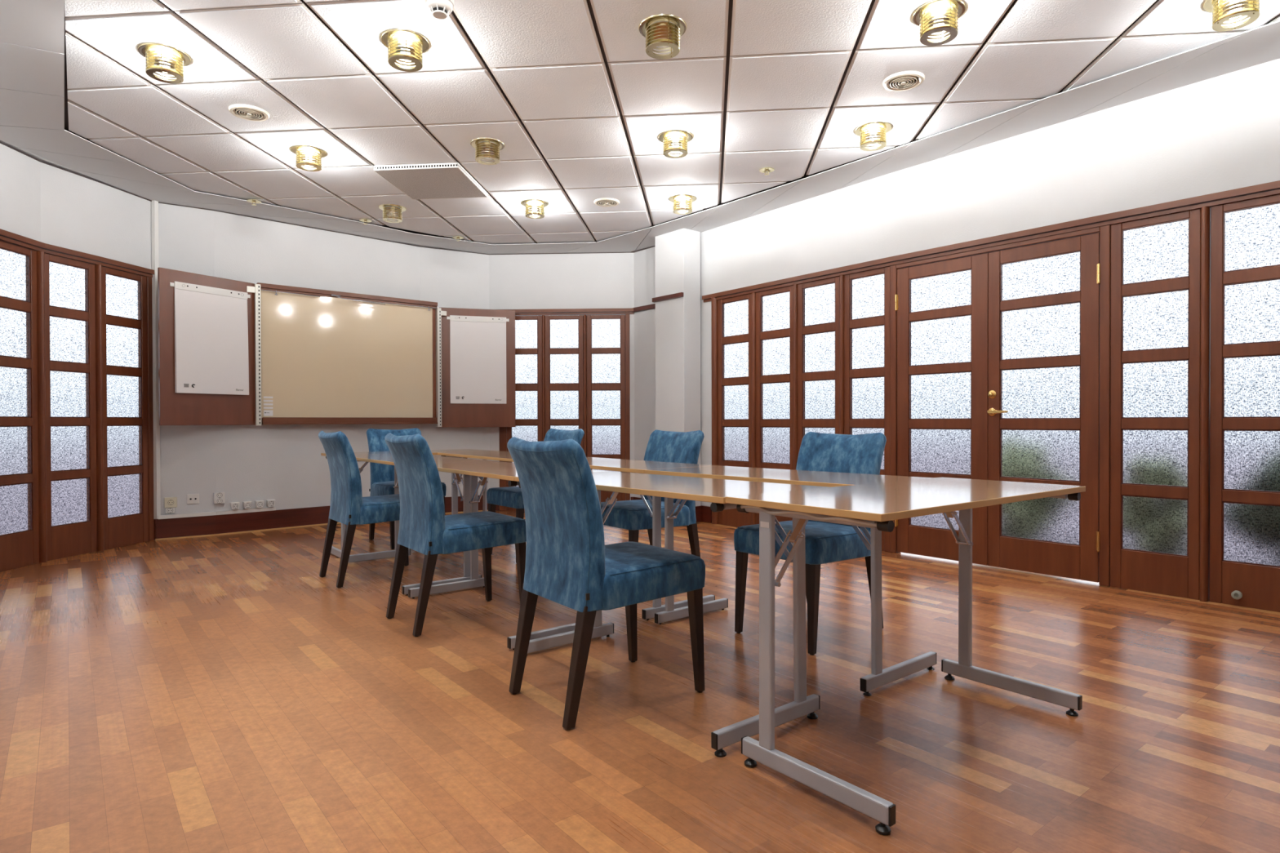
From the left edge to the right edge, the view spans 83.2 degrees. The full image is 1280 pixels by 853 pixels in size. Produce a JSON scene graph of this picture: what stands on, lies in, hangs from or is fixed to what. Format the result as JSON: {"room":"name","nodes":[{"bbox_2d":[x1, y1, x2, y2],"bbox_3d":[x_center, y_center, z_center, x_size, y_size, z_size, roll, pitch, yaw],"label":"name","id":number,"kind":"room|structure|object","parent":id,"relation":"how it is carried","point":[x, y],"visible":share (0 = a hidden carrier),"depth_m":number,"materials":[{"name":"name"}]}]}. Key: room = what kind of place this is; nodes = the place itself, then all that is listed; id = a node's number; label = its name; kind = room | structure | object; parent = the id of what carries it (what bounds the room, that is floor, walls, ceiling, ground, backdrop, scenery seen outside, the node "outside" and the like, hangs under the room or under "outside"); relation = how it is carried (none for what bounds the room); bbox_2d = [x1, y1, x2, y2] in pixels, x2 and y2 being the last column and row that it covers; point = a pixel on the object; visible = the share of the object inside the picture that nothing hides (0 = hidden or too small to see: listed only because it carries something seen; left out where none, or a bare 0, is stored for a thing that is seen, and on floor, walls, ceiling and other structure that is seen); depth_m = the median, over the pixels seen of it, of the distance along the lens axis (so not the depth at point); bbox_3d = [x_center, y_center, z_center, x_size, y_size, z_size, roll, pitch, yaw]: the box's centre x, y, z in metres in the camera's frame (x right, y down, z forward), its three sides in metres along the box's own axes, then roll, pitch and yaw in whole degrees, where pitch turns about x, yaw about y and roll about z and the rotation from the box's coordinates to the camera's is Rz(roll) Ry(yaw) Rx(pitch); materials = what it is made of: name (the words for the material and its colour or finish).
{"room":"conference room","nodes":[
{"label":"conference room","id":0,"kind":"room"},
{"bbox_2d":[0,140,151,269],"bbox_3d":[-4.030,-1.529,4.973,0.208,0.639,1.550,0,0,4],"label":"wall","id":1,"kind":"structure","parent":0,"point":[40,202],"depth_m":5.03,"materials":[{"name":"white paint"}]},
{"bbox_2d":[0,240,39,572],"bbox_3d":[-4.033,-0.127,4.622,0.040,2.082,0.388,0,0,-2],"label":"window","id":2,"kind":"structure","parent":1,"relation":"in","point":[19,417],"depth_m":4.67,"materials":[{"name":"brown wood"}]},
{"bbox_2d":[36,251,47,562],"bbox_3d":[-4.027,-0.129,4.838,0.076,2.082,0.038,0,0,0],"label":"trim","id":3,"kind":"structure","parent":1,"relation":"attached to","point":[40,255],"depth_m":4.82,"materials":[{"name":"brown wood"}]},
{"bbox_2d":[44,253,97,560],"bbox_3d":[-4.001,-0.131,5.048,0.040,2.082,0.381,0,0,11],"label":"glass-paneled door","id":4,"kind":"structure","parent":1,"relation":"in","point":[69,284],"depth_m":5.05,"materials":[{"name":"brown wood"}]},
{"bbox_2d":[0,228,154,277],"bbox_3d":[-3.964,-1.214,4.973,0.137,0.034,1.529,0,0,4],"label":"trim","id":5,"kind":"structure","parent":1,"relation":"attached to","point":[5,233],"depth_m":5.02,"materials":[{"name":"brown wood"}]},
{"bbox_2d":[94,264,104,551],"bbox_3d":[-3.948,-0.132,5.252,0.075,2.082,0.034,0,0,10],"label":"trim","id":6,"kind":"structure","parent":1,"relation":"attached to","point":[98,268],"depth_m":5.24,"materials":[{"name":"brown wood"}]},
{"bbox_2d":[102,266,148,550],"bbox_3d":[-3.925,-0.134,5.475,0.040,2.082,0.409,0,0,9],"label":"window","id":7,"kind":"structure","parent":1,"relation":"in","point":[124,294],"depth_m":5.49,"materials":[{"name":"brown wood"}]},
{"bbox_2d":[158,203,489,515],"bbox_3d":[-2.783,-0.485,6.744,2.954,2.759,0.245,0,1,-40],"label":"wall","id":8,"kind":"structure","parent":0,"point":[284,464],"depth_m":6.36,"materials":[{"name":"white paint"}]},
{"bbox_2d":[146,276,154,541],"bbox_3d":[-3.896,-0.145,5.703,0.066,2.100,0.044,0,0,8],"label":"trim","id":9,"kind":"structure","parent":8,"relation":"attached to","point":[149,309],"depth_m":5.69,"materials":[{"name":"brown wood"}]},
{"bbox_2d":[164,497,177,507],"bbox_3d":[-3.774,0.611,5.799,0.085,0.082,0.013,0,1,-35],"label":"wall socket","id":10,"kind":"object","parent":8,"relation":"attached to","point":[169,502],"visible":1,"depth_m":5.79,"materials":[{"name":"beige plastic"}]},
{"bbox_2d":[186,493,199,504],"bbox_3d":[-3.648,0.591,5.887,0.085,0.080,0.013,0,1,-35],"label":"wall socket","id":11,"kind":"object","parent":8,"relation":"attached to","point":[191,498],"visible":1,"depth_m":5.88,"materials":[{"name":"white plastic"}]},
{"bbox_2d":[151,200,275,519],"bbox_3d":[-3.516,-0.529,5.990,0.887,2.525,0.058,0,1,-40],"label":"duct","id":12,"kind":"object","parent":8,"relation":"attached to","point":[154,204],"visible":1,"depth_m":5.72,"materials":[{"name":"white plastic"}]},
{"bbox_2d":[213,492,225,503],"bbox_3d":[-3.494,0.594,5.987,0.080,0.092,0.031,-1,1,-44],"label":"wall socket","id":13,"kind":"object","parent":8,"relation":"attached to","point":[218,497],"visible":1,"depth_m":5.97,"materials":[{"name":"white plastic"}]},
{"bbox_2d":[230,502,239,510],"bbox_3d":[-3.406,0.669,6.063,0.065,0.062,0.043,-1,1,-44],"label":"wall socket","id":14,"kind":"object","parent":8,"relation":"attached to","point":[233,505],"visible":1,"depth_m":6.05,"materials":[{"name":"white plastic"}]},
{"bbox_2d":[242,501,252,509],"bbox_3d":[-3.337,0.668,6.128,0.065,0.062,0.043,-1,1,-44],"label":"wall socket","id":15,"kind":"object","parent":8,"relation":"attached to","point":[246,504],"visible":1,"depth_m":6.11,"materials":[{"name":"white plastic"}]},
{"bbox_2d":[254,500,263,508],"bbox_3d":[-3.269,0.668,6.194,0.065,0.062,0.043,-1,1,-44],"label":"wall socket","id":16,"kind":"object","parent":8,"relation":"attached to","point":[259,504],"visible":1,"depth_m":6.18,"materials":[{"name":"white plastic"}]},
{"bbox_2d":[266,499,275,506],"bbox_3d":[-3.204,0.667,6.256,0.065,0.062,0.043,-1,1,-44],"label":"wall socket","id":17,"kind":"object","parent":8,"relation":"attached to","point":[270,503],"visible":1,"depth_m":6.24,"materials":[{"name":"white plastic"}]},
{"bbox_2d":[155,510,488,540],"bbox_3d":[-2.735,0.889,6.680,2.933,0.012,0.136,0,1,-40],"label":"trim","id":18,"kind":"structure","parent":8,"relation":"attached to","point":[222,534],"depth_m":6.11,"materials":[{"name":"brown wood"}]},
{"bbox_2d":[0,142,655,254],"bbox_3d":[-2.322,-1.792,6.270,5.119,0.005,1.391,0,1,-36],"label":"trim","id":19,"kind":"structure","parent":8,"relation":"attached to","point":[2,143],"depth_m":6.29,"materials":[{"name":"grey paint"}]},
{"bbox_2d":[156,495,499,538],"bbox_3d":[-2.711,0.809,6.715,3.010,0.164,0.187,0,1,-38],"label":"baseboard","id":20,"kind":"structure","parent":8,"relation":"attached to","point":[245,522],"depth_m":6.13,"materials":[{"name":"brown wood"}]},
{"bbox_2d":[157,266,515,427],"bbox_3d":[-2.562,-0.606,6.569,3.086,1.242,0.323,-1,1,-40],"label":"board","id":21,"kind":"object","parent":8,"relation":"attached to","point":[316,356],"visible":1,"depth_m":6.53,"materials":[{"name":"brown wood"}]},
{"bbox_2d":[169,281,250,395],"bbox_3d":[-3.428,-0.690,5.793,0.034,0.857,0.635,0,1,30],"label":"flip chart","id":22,"kind":"object","parent":21,"relation":"attached to","point":[211,323],"visible":1,"depth_m":5.77,"materials":[{"name":"white paper"}]},
{"bbox_2d":[261,417,437,424],"bbox_3d":[-2.620,-0.053,6.665,1.586,0.061,0.075,-1,1,-40],"label":"tray","id":23,"kind":"object","parent":21,"relation":"on","point":[266,420],"depth_m":6.56,"materials":[{"name":"brown wood"}]},
{"bbox_2d":[446,315,509,404],"bbox_3d":[-1.639,-0.675,7.320,0.617,0.885,0.021,0,0,-17],"label":"flip chart","id":24,"kind":"object","parent":21,"relation":"attached to","point":[477,344],"visible":1,"depth_m":7.32,"materials":[{"name":"white paper"}]},
{"bbox_2d":[489,426,499,511],"bbox_3d":[-1.527,-0.160,7.636,0.100,2.090,0.120,0,0,3],"label":"wall","id":25,"kind":"structure","parent":0,"point":[494,431],"depth_m":7.58,"materials":[{"name":"white paint"}]},
{"bbox_2d":[488,253,634,309],"bbox_3d":[-0.820,-1.539,7.588,1.522,0.674,0.120,0,0,3],"label":"wall","id":26,"kind":"structure","parent":0,"point":[584,280],"depth_m":7.53,"materials":[{"name":"white paint"}]},
{"bbox_2d":[499,426,506,511],"bbox_3d":[-1.439,-0.160,7.599,0.079,2.090,0.070,0,0,0],"label":"trim","id":27,"kind":"structure","parent":26,"relation":"attached to","point":[503,430],"depth_m":7.57,"materials":[{"name":"brown wood"}]},
{"bbox_2d":[506,315,542,511],"bbox_3d":[-1.210,-0.138,7.580,0.378,2.045,0.040,0,0,3],"label":"window","id":28,"kind":"structure","parent":26,"relation":"in","point":[528,329],"depth_m":7.57,"materials":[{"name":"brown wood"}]},
{"bbox_2d":[542,315,545,440],"bbox_3d":[-1.006,-0.138,7.561,0.031,2.045,0.068,0,0,0],"label":"trim","id":29,"kind":"structure","parent":26,"relation":"attached to","point":[543,316],"depth_m":7.53,"materials":[{"name":"brown wood"}]},
{"bbox_2d":[545,315,583,449],"bbox_3d":[-0.790,-0.139,7.558,0.403,2.045,0.040,0,0,3],"label":"window","id":30,"kind":"structure","parent":26,"relation":"in","point":[564,334],"depth_m":7.55,"materials":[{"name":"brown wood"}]},
{"bbox_2d":[498,307,633,313],"bbox_3d":[-0.823,-1.207,7.526,1.522,0.034,0.050,0,0,3],"label":"trim","id":31,"kind":"structure","parent":26,"relation":"attached to","point":[628,309],"depth_m":7.50,"materials":[{"name":"brown wood"}]},
{"bbox_2d":[515,311,634,315],"bbox_3d":[-0.822,-1.176,7.542,1.522,0.020,0.050,0,0,3],"label":"trim","id":32,"kind":"structure","parent":26,"relation":"attached to","point":[611,313],"depth_m":7.52,"materials":[{"name":"brown wood"}]},
{"bbox_2d":[583,315,586,457],"bbox_3d":[-0.571,-0.139,7.538,0.035,2.045,0.068,0,0,0],"label":"trim","id":33,"kind":"structure","parent":26,"relation":"attached to","point":[584,316],"depth_m":7.51,"materials":[{"name":"brown wood"}]},
{"bbox_2d":[586,315,626,502],"bbox_3d":[-0.352,-0.140,7.535,0.403,2.045,0.040,0,0,3],"label":"window","id":34,"kind":"structure","parent":26,"relation":"in","point":[606,334],"depth_m":7.53,"materials":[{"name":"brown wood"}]},
{"bbox_2d":[625,314,630,500],"bbox_3d":[-0.127,-0.163,7.530,0.047,2.090,0.068,0,0,0],"label":"trim","id":35,"kind":"structure","parent":26,"relation":"attached to","point":[627,316],"depth_m":7.50,"materials":[{"name":"brown wood"}]},
{"bbox_2d":[629,314,634,497],"bbox_3d":[-0.080,-0.163,7.560,0.045,2.090,0.120,0,0,3],"label":"wall","id":36,"kind":"structure","parent":0,"point":[631,316],"depth_m":7.50,"materials":[{"name":"white paint"}]},
{"bbox_2d":[0,510,1279,852],"bbox_3d":[0.391,0.942,2.877,5.270,0.050,10.332,0,1,-39],"label":"floor","id":37,"kind":"structure","parent":0,"point":[215,694],"depth_m":2.30,"materials":[{"name":"brown wood"}]},
{"bbox_2d":[318,431,408,588],"bbox_3d":[-1.611,0.467,4.375,0.569,0.886,0.444,0,1,-38],"label":"dining chair","id":38,"kind":"object","parent":37,"relation":"on","point":[348,507],"visible":0.84,"depth_m":4.16,"materials":[{"name":"blue fabric"}]},
{"bbox_2d":[320,448,491,557],"bbox_3d":[-1.689,0.553,5.335,1.138,0.730,0.489,0,1,-38],"label":"folding table","id":39,"kind":"object","parent":37,"relation":"on","point":[335,551],"visible":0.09,"depth_m":5.22,"materials":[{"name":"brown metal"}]},
{"bbox_2d":[366,427,446,549],"bbox_3d":[-1.831,0.458,5.629,0.444,0.886,0.569,0,1,-39],"label":"dining chair","id":40,"kind":"object","parent":37,"relation":"on","point":[382,476],"visible":0.47,"depth_m":5.65,"materials":[{"name":"blue fabric"}]},
{"bbox_2d":[348,453,483,595],"bbox_3d":[-1.431,0.559,4.465,0.489,0.730,1.188,0,1,-38],"label":"folding table","id":41,"kind":"object","parent":37,"relation":"on","point":[386,459],"visible":0.38,"depth_m":4.20,"materials":[{"name":"silver metal"}]},
{"bbox_2d":[384,432,526,636],"bbox_3d":[-0.883,0.472,3.452,0.569,0.886,0.444,0,1,-37],"label":"dining chair","id":42,"kind":"object","parent":37,"relation":"on","point":[424,528],"visible":0.98,"depth_m":3.29,"materials":[{"name":"blue fabric"}]},
{"bbox_2d":[437,450,513,515],"bbox_3d":[-0.900,0.555,4.887,0.489,0.730,1.188,0,1,-38],"label":"folding table","id":43,"kind":"object","parent":37,"relation":"on","point":[500,455],"visible":0.2,"depth_m":5.08,"materials":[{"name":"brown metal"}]},
{"bbox_2d":[408,460,608,649],"bbox_3d":[-0.691,0.564,3.533,0.489,0.730,1.188,0,1,-38],"label":"folding table","id":44,"kind":"object","parent":37,"relation":"on","point":[485,468],"visible":0.41,"depth_m":3.79,"materials":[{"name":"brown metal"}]},
{"bbox_2d":[486,428,584,562],"bbox_3d":[-0.729,0.460,5.085,0.569,0.886,0.444,-1,1,-40],"label":"dining chair","id":45,"kind":"object","parent":37,"relation":"on","point":[512,496],"visible":0.36,"depth_m":4.99,"materials":[{"name":"blue fabric"}]},
{"bbox_2d":[506,436,705,729],"bbox_3d":[-0.122,0.478,2.497,0.569,0.886,0.444,0,1,-37],"label":"dining chair","id":46,"kind":"object","parent":37,"relation":"on","point":[569,563],"visible":1,"depth_m":2.34,"materials":[{"name":"blue fabric"}]},
{"bbox_2d":[586,457,717,620],"bbox_3d":[-0.159,0.561,3.955,0.489,0.730,1.188,0,1,-38],"label":"folding table","id":47,"kind":"object","parent":37,"relation":"on","point":[595,463],"visible":0.23,"depth_m":3.51,"materials":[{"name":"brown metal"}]},
{"bbox_2d":[600,429,704,556],"bbox_3d":[0.033,0.465,4.136,0.569,0.886,0.444,-1,1,-40],"label":"dining chair","id":48,"kind":"object","parent":37,"relation":"on","point":[633,516],"visible":0.56,"depth_m":4.10,"materials":[{"name":"blue fabric"}]},
{"bbox_2d":[514,471,829,757],"bbox_3d":[0.052,0.562,2.598,0.489,0.730,1.188,0,0,-38],"label":"folding table","id":49,"kind":"object","parent":37,"relation":"on","point":[713,491],"visible":0.67,"depth_m":2.25,"materials":[{"name":"brown wood"}]},
{"bbox_2d":[644,465,936,696],"bbox_3d":[0.583,0.562,3.022,0.489,0.730,1.188,0,0,-38],"label":"folding table","id":50,"kind":"object","parent":37,"relation":"on","point":[878,677],"visible":0.66,"depth_m":2.71,"materials":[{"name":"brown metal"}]},
{"bbox_2d":[733,431,886,655],"bbox_3d":[0.764,0.470,3.214,0.569,0.886,0.444,-1,1,-40],"label":"dining chair","id":51,"kind":"object","parent":37,"relation":"on","point":[824,542],"visible":0.69,"depth_m":3.18,"materials":[{"name":"blue fabric"}]},
{"bbox_2d":[725,477,1085,835],"bbox_3d":[0.832,0.557,2.144,1.138,0.730,0.489,0,0,-38],"label":"folding table","id":52,"kind":"object","parent":37,"relation":"on","point":[881,503],"visible":1,"depth_m":1.93,"materials":[{"name":"brown wood"}]},
{"bbox_2d":[740,505,876,527],"bbox_3d":[0.407,0.221,1.804,0.029,0.017,0.422,0,1,-38],"label":"cable","id":53,"kind":"object","parent":52,"relation":"hanging from","point":[769,512],"visible":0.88,"depth_m":1.78,"materials":[{"name":"grey plastic"}]},
{"bbox_2d":[0,0,1279,253],"bbox_3d":[0.369,-1.817,2.855,5.121,0.050,10.029,0,1,-39],"label":"ceiling","id":54,"kind":"structure","parent":0,"point":[578,105],"depth_m":3.83,"materials":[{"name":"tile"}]},
{"bbox_2d":[137,42,191,83],"bbox_3d":[-2.287,-1.738,3.471,0.218,0.109,0.218,0,0,0],"label":"ceiling lamp","id":55,"kind":"object","parent":54,"relation":"attached to","point":[162,65],"visible":1,"depth_m":3.43,"materials":[{"name":"gold metal"}]},
{"bbox_2d":[228,103,269,120],"bbox_3d":[-2.230,-1.787,4.116,0.208,0.019,0.208,0,0,0],"label":"ceiling vent","id":56,"kind":"object","parent":54,"relation":"in","point":[246,112],"visible":1,"depth_m":4.10,"materials":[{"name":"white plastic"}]},
{"bbox_2d":[246,199,261,205],"bbox_3d":[-3.054,-1.771,5.707,0.104,0.038,0.104,0,0,0],"label":"sprinkler head","id":57,"kind":"object","parent":54,"relation":"attached to","point":[252,201],"visible":1,"depth_m":5.70},
{"bbox_2d":[290,145,326,171],"bbox_3d":[-2.168,-1.748,4.721,0.218,0.109,0.218,0,0,0],"label":"ceiling lamp","id":58,"kind":"object","parent":54,"relation":"attached to","point":[317,162],"visible":1,"depth_m":4.68,"materials":[{"name":"gold metal"}]},
{"bbox_2d":[378,204,406,222],"bbox_3d":[-2.049,-1.758,5.971,0.218,0.109,0.218,0,0,0],"label":"ceiling lamp","id":59,"kind":"object","parent":54,"relation":"attached to","point":[391,215],"visible":1,"depth_m":5.93,"materials":[{"name":"gold metal"}]},
{"bbox_2d":[380,28,429,71],"bbox_3d":[-1.093,-1.740,3.358,0.218,0.109,0.218,0,0,0],"label":"ceiling lamp","id":60,"kind":"object","parent":54,"relation":"attached to","point":[398,48],"visible":1,"depth_m":3.31,"materials":[{"name":"gold metal"}]},
{"bbox_2d":[373,162,487,199],"bbox_3d":[-1.512,-1.791,5.286,0.600,0.034,0.660,0,0,5],"label":"ceiling vent","id":61,"kind":"object","parent":54,"relation":"in","point":[423,180],"visible":1,"depth_m":5.21,"materials":[{"name":"metal"}]},
{"bbox_2d":[425,0,454,18],"bbox_3d":[-0.836,-1.754,3.012,0.120,0.073,0.120,0,0,0],"label":"smoke detector","id":62,"kind":"object","parent":54,"relation":"attached to","point":[439,9],"visible":1,"depth_m":2.99,"materials":[{"name":"white plastic"}]},
{"bbox_2d":[470,137,505,164],"bbox_3d":[-0.974,-1.750,4.607,0.218,0.109,0.218,0,0,0],"label":"ceiling lamp","id":63,"kind":"object","parent":54,"relation":"attached to","point":[475,144],"visible":1,"depth_m":4.56,"materials":[{"name":"gold metal"}]},
{"bbox_2d":[520,199,548,218],"bbox_3d":[-0.855,-1.760,5.857,0.218,0.109,0.218,0,0,0],"label":"ceiling lamp","id":64,"kind":"object","parent":54,"relation":"attached to","point":[535,206],"visible":1,"depth_m":5.81,"materials":[{"name":"gold metal"}]},
{"bbox_2d":[593,197,619,206],"bbox_3d":[-0.268,-1.805,5.817,0.208,0.019,0.208,0,0,0],"label":"ceiling vent","id":65,"kind":"object","parent":54,"relation":"in","point":[604,202],"visible":1,"depth_m":5.79,"materials":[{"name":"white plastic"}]},
{"bbox_2d":[638,13,686,59],"bbox_3d":[0.102,-1.742,3.244,0.218,0.109,0.218,0,0,0],"label":"ceiling lamp","id":66,"kind":"object","parent":54,"relation":"attached to","point":[655,34],"visible":1,"depth_m":3.20,"materials":[{"name":"gold metal"}]},
{"bbox_2d":[657,129,693,158],"bbox_3d":[0.221,-1.752,4.494,0.218,0.109,0.218,0,0,0],"label":"ceiling lamp","id":67,"kind":"object","parent":54,"relation":"attached to","point":[675,143],"visible":1,"depth_m":4.45,"materials":[{"name":"gold metal"}]},
{"bbox_2d":[669,194,696,214],"bbox_3d":[0.340,-1.762,5.744,0.218,0.109,0.218,0,0,0],"label":"ceiling lamp","id":68,"kind":"object","parent":54,"relation":"attached to","point":[682,204],"visible":1,"depth_m":5.70,"materials":[{"name":"gold metal"}]},
{"bbox_2d":[759,167,774,175],"bbox_3d":[0.892,-1.791,5.070,0.104,0.038,0.104,0,0,0],"label":"sprinkler head","id":69,"kind":"object","parent":54,"relation":"attached to","point":[767,170],"visible":1,"depth_m":5.07},
{"bbox_2d":[854,121,892,151],"bbox_3d":[1.416,-1.754,4.380,0.218,0.109,0.218,0,0,0],"label":"ceiling lamp","id":70,"kind":"object","parent":54,"relation":"attached to","point":[872,136],"visible":1,"depth_m":4.33,"materials":[{"name":"gold metal"}]},
{"bbox_2d":[882,71,924,91],"bbox_3d":[1.371,-1.793,3.752,0.208,0.019,0.208,0,0,0],"label":"ceiling vent","id":71,"kind":"object","parent":54,"relation":"in","point":[904,80],"visible":1,"depth_m":3.74,"materials":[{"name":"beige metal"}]},
{"bbox_2d":[911,0,966,45],"bbox_3d":[1.297,-1.744,3.130,0.218,0.109,0.218,0,0,0],"label":"ceiling lamp","id":72,"kind":"object","parent":54,"relation":"attached to","point":[946,19],"visible":1,"depth_m":3.08,"materials":[{"name":"gold metal"}]},
{"bbox_2d":[1202,0,1260,31],"bbox_3d":[2.491,-1.746,3.017,0.218,0.109,0.218,0,0,0],"label":"ceiling lamp","id":73,"kind":"object","parent":54,"relation":"attached to","point":[1251,8],"visible":1,"depth_m":3.00,"materials":[{"name":"gold metal"}]},
{"bbox_2d":[634,299,711,523],"bbox_3d":[0.351,-0.150,7.089,0.124,2.070,1.156,0,1,-39],"label":"wall","id":74,"kind":"structure","parent":0,"point":[644,321],"depth_m":7.29,"materials":[{"name":"white paint"}]},
{"bbox_2d":[630,497,711,523],"bbox_3d":[0.288,0.808,7.064,0.042,0.146,1.173,-1,1,-40],"label":"baseboard","id":75,"kind":"structure","parent":74,"relation":"attached to","point":[706,511],"depth_m":6.66,"materials":[{"name":"brown wood"}]},
{"bbox_2d":[654,227,700,522],"bbox_3d":[0.354,-0.460,6.793,0.228,2.693,0.416,0,1,-40],"label":"wall column","id":76,"kind":"structure","parent":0,"point":[677,252],"depth_m":6.66,"materials":[{"name":"white paint"}]},
{"bbox_2d":[652,292,683,302],"bbox_3d":[0.258,-1.201,6.711,0.032,0.038,0.410,-1,1,-40],"label":"trim","id":77,"kind":"structure","parent":76,"relation":"attached to","point":[680,294],"depth_m":6.69,"materials":[{"name":"brown wood"}]},
{"bbox_2d":[695,506,702,522],"bbox_3d":[0.362,0.810,6.801,0.255,0.146,0.437,0,1,-39],"label":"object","id":78,"kind":"structure","parent":76,"relation":"attached to","point":[698,508],"depth_m":6.67,"materials":[{"name":"brown wood"}]},
{"bbox_2d":[633,57,1279,312],"bbox_3d":[2.311,-1.510,4.580,0.171,0.699,7.512,0,1,-39],"label":"wall","id":79,"kind":"structure","parent":0,"point":[1221,133],"depth_m":4.38,"materials":[{"name":"white paint"}]},
{"bbox_2d":[633,303,655,311],"bbox_3d":[0.123,-1.207,7.266,0.045,0.042,0.583,0,1,-39],"label":"trim","id":80,"kind":"structure","parent":79,"relation":"attached to","point":[653,305],"depth_m":7.32,"materials":[{"name":"brown wood"}]},
{"bbox_2d":[711,297,718,524],"bbox_3d":[0.690,-0.142,6.582,0.075,2.060,0.066,0,1,-37],"label":"trim","id":81,"kind":"structure","parent":79,"relation":"attached to","point":[714,303],"depth_m":6.55,"materials":[{"name":"brown wood"}]},
{"bbox_2d":[718,293,751,527],"bbox_3d":[0.853,-0.129,6.387,0.040,2.036,0.430,0,1,-37],"label":"window","id":82,"kind":"structure","parent":79,"relation":"in","point":[735,313],"depth_m":6.39,"materials":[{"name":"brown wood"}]},
{"bbox_2d":[751,292,755,524],"bbox_3d":[0.988,-0.128,6.194,0.067,2.036,0.041,0,1,-37],"label":"trim","id":83,"kind":"structure","parent":79,"relation":"attached to","point":[753,294],"depth_m":6.17,"materials":[{"name":"brown wood"}]},
{"bbox_2d":[755,284,793,524],"bbox_3d":[1.136,-0.127,6.013,0.040,2.036,0.425,0,1,-37],"label":"window","id":84,"kind":"structure","parent":79,"relation":"in","point":[774,307],"depth_m":6.02,"materials":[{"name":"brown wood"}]},
{"bbox_2d":[793,284,797,470],"bbox_3d":[1.267,-0.126,5.825,0.067,2.036,0.034,0,1,-37],"label":"trim","id":85,"kind":"structure","parent":79,"relation":"attached to","point":[795,286],"depth_m":5.80,"materials":[{"name":"brown wood"}]},
{"bbox_2d":[797,275,839,457],"bbox_3d":[1.409,-0.125,5.650,0.040,2.036,0.417,0,1,-37],"label":"window","id":86,"kind":"structure","parent":79,"relation":"in","point":[818,301],"depth_m":5.65,"materials":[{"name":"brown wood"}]},
{"bbox_2d":[839,275,844,434],"bbox_3d":[1.539,-0.124,5.464,0.067,2.036,0.036,0,1,-38],"label":"trim","id":87,"kind":"structure","parent":79,"relation":"attached to","point":[841,277],"depth_m":5.44,"materials":[{"name":"brown wood"}]},
{"bbox_2d":[844,266,889,551],"bbox_3d":[1.676,-0.123,5.297,0.040,2.036,0.396,0,1,-37],"label":"window","id":88,"kind":"structure","parent":79,"relation":"in","point":[866,293],"depth_m":5.29,"materials":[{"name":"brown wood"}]},
{"bbox_2d":[889,264,900,553],"bbox_3d":[1.816,-0.129,5.124,0.066,2.050,0.048,0,1,-37],"label":"trim","id":89,"kind":"structure","parent":79,"relation":"attached to","point":[893,270],"depth_m":5.10,"materials":[{"name":"brown wood"}]},
{"bbox_2d":[894,253,987,565],"bbox_3d":[2.018,-0.110,4.851,0.056,1.992,0.652,0,1,-39],"label":"door","id":90,"kind":"structure","parent":79,"relation":"in","point":[941,307],"depth_m":4.84,"materials":[{"name":"brown wood"}]},
{"bbox_2d":[702,180,1279,302],"bbox_3d":[2.586,-1.175,4.133,0.101,0.034,6.465,0,1,-39],"label":"trim","id":91,"kind":"structure","parent":79,"relation":"attached to","point":[1274,185],"depth_m":4.33,"materials":[{"name":"brown wood"}]},
{"bbox_2d":[896,226,1099,269],"bbox_3d":[2.229,-1.131,4.603,0.066,0.044,1.275,0,1,-39],"label":"trim","id":92,"kind":"structure","parent":79,"relation":"attached to","point":[1093,230],"depth_m":4.50,"materials":[{"name":"brown wood"}]},
{"bbox_2d":[986,232,1100,582],"bbox_3d":[2.411,-0.107,4.337,0.093,1.992,0.644,0,1,-39],"label":"door","id":93,"kind":"structure","parent":79,"relation":"in","point":[1043,411],"depth_m":4.33,"materials":[{"name":"brown wood"}]},
{"bbox_2d":[1098,224,1111,586],"bbox_3d":[2.650,-0.123,4.096,0.066,2.050,0.050,0,1,-39],"label":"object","id":94,"kind":"structure","parent":79,"relation":"attached to","point":[1104,231],"depth_m":4.07,"materials":[{"name":"brown wood"}]},
{"bbox_2d":[1110,208,1200,599],"bbox_3d":[2.793,-0.115,3.916,0.040,2.036,0.408,-1,1,-40],"label":"glass-paneled door","id":95,"kind":"structure","parent":79,"relation":"in","point":[1155,306],"depth_m":3.90,"materials":[{"name":"brown wood"}]},
{"bbox_2d":[1199,206,1210,602],"bbox_3d":[2.929,-0.114,3.737,0.073,2.036,0.036,-1,1,-42],"label":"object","id":96,"kind":"structure","parent":79,"relation":"attached to","point":[1205,360],"depth_m":3.71,"materials":[{"name":"brown wood"}]},
{"bbox_2d":[1208,194,1279,612],"bbox_3d":[3.063,-0.112,3.558,0.089,2.036,0.404,-1,1,-40],"label":"glass-paneled door","id":97,"kind":"structure","parent":79,"relation":"in","point":[1245,379],"depth_m":3.62,"materials":[{"name":"brown wood"}]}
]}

